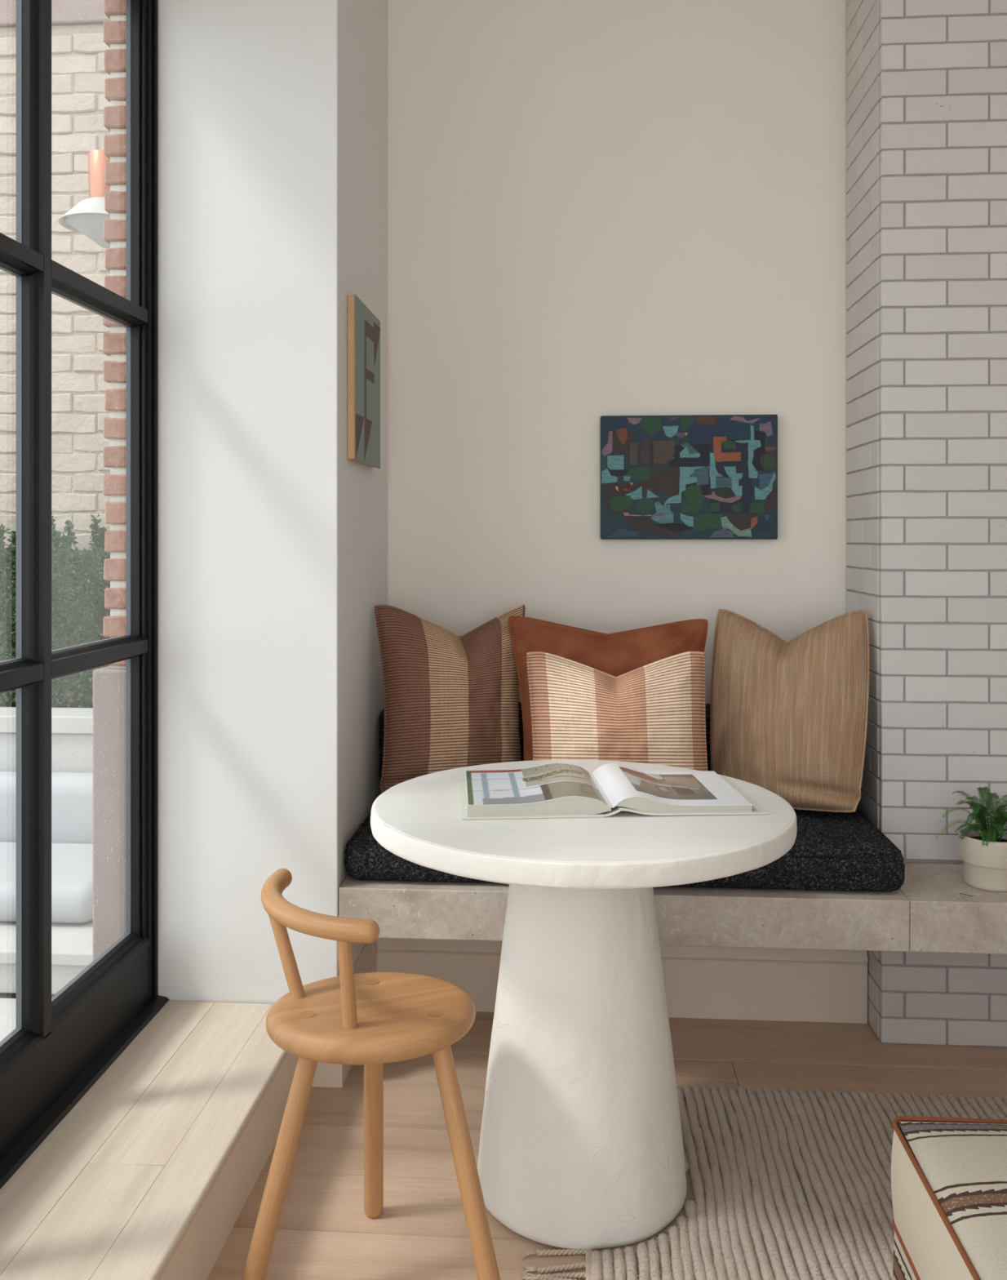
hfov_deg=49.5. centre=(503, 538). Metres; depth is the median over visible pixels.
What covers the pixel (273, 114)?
wall
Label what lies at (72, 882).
seat cushion
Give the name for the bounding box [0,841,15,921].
seat cushion
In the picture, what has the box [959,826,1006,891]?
pot
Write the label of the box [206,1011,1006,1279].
floor
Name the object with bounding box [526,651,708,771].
throw pillow
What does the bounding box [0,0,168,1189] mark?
window
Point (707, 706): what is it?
cushion
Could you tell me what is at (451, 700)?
throw pillow
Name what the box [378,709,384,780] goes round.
cushion
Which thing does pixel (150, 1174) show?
window sill
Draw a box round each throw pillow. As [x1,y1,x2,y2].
[374,604,524,793]
[508,615,708,760]
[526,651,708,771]
[710,608,869,812]
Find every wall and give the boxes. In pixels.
[0,0,110,702]
[93,0,125,960]
[158,0,387,1004]
[387,0,846,704]
[845,0,1006,1047]
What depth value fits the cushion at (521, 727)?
2.99 m
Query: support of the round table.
on the floor
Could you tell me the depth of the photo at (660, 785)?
2.18 m
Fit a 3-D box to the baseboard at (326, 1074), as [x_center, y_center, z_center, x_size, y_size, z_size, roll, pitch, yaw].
[-0.407,1.166,2.745,0.109,0.208,0.446,0,0,4]
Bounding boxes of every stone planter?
[51,702,93,773]
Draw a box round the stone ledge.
[0,920,93,994]
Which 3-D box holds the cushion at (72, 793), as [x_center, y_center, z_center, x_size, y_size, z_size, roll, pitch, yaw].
[-2.043,0.982,3.842,1.780,0.324,0.155,0,0,4]
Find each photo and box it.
[466,763,607,804]
[619,766,717,799]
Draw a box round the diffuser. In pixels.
[65,213,110,248]
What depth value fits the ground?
2.92 m
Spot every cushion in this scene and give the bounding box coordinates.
[0,771,93,844]
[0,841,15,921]
[51,843,93,923]
[344,811,498,883]
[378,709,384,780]
[519,702,524,760]
[667,808,905,892]
[705,703,711,770]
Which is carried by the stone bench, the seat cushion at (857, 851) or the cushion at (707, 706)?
the seat cushion at (857, 851)
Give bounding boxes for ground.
[0,992,54,1041]
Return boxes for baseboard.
[311,940,377,1087]
[376,937,868,1023]
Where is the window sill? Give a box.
[0,1000,298,1279]
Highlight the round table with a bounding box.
[370,760,797,1249]
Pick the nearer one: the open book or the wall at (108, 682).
the open book
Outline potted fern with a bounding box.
[934,786,1006,891]
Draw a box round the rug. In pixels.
[520,1084,1006,1279]
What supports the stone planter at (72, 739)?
on the ground
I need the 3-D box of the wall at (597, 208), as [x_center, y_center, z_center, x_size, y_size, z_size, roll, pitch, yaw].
[1.245,-0.205,3.165,4.365,3.150,0.150,0,0,4]
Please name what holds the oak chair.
on the floor
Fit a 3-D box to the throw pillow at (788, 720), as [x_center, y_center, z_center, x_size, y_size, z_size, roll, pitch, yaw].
[0.725,0.435,2.813,0.404,0.500,0.215,0,0,26]
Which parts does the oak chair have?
leg, post, rail, post, seat, leg, leg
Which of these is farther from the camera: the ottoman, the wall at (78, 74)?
the wall at (78, 74)
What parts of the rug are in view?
cord, cord, cord, cord, cord, cord, cord, cord, cord, cord, cord, cord, cord, cord, cord, cord, cord, cord, cord, cord, cord, cord, cord, cord, cord, cord, cord, cord, cord, cord, cord, cord, cord, cord, cord, cord, cord, cord, cord, cord, cord, cord, cord, cord, cord, cord, cord, cord, cord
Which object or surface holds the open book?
on the round table
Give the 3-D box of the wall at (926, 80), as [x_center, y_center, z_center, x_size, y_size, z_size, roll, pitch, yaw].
[2.132,-0.255,2.842,2.348,3.050,0.369,0,0,4]
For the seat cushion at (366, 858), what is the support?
on the stone bench
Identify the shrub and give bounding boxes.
[0,513,110,707]
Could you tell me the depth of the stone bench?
2.48 m
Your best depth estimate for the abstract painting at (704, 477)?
3.11 m
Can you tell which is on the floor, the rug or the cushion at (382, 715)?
the rug
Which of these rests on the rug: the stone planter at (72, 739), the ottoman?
the ottoman
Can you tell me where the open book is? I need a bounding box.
[459,763,768,819]
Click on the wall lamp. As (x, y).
(86, 218)
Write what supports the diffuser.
attached to the wall lamp
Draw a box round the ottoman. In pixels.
[891,1115,1006,1279]
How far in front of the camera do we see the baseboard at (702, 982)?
2.88 m
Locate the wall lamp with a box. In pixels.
[57,150,110,248]
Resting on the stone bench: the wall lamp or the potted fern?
the potted fern
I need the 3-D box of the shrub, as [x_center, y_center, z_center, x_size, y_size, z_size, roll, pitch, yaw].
[-1.785,0.293,4.296,0.618,0.792,0.383,0,0,4]
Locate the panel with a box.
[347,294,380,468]
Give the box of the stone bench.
[338,862,1006,954]
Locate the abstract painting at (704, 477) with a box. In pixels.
[600,414,777,539]
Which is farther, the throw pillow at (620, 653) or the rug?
the throw pillow at (620, 653)
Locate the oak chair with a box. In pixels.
[241,868,500,1279]

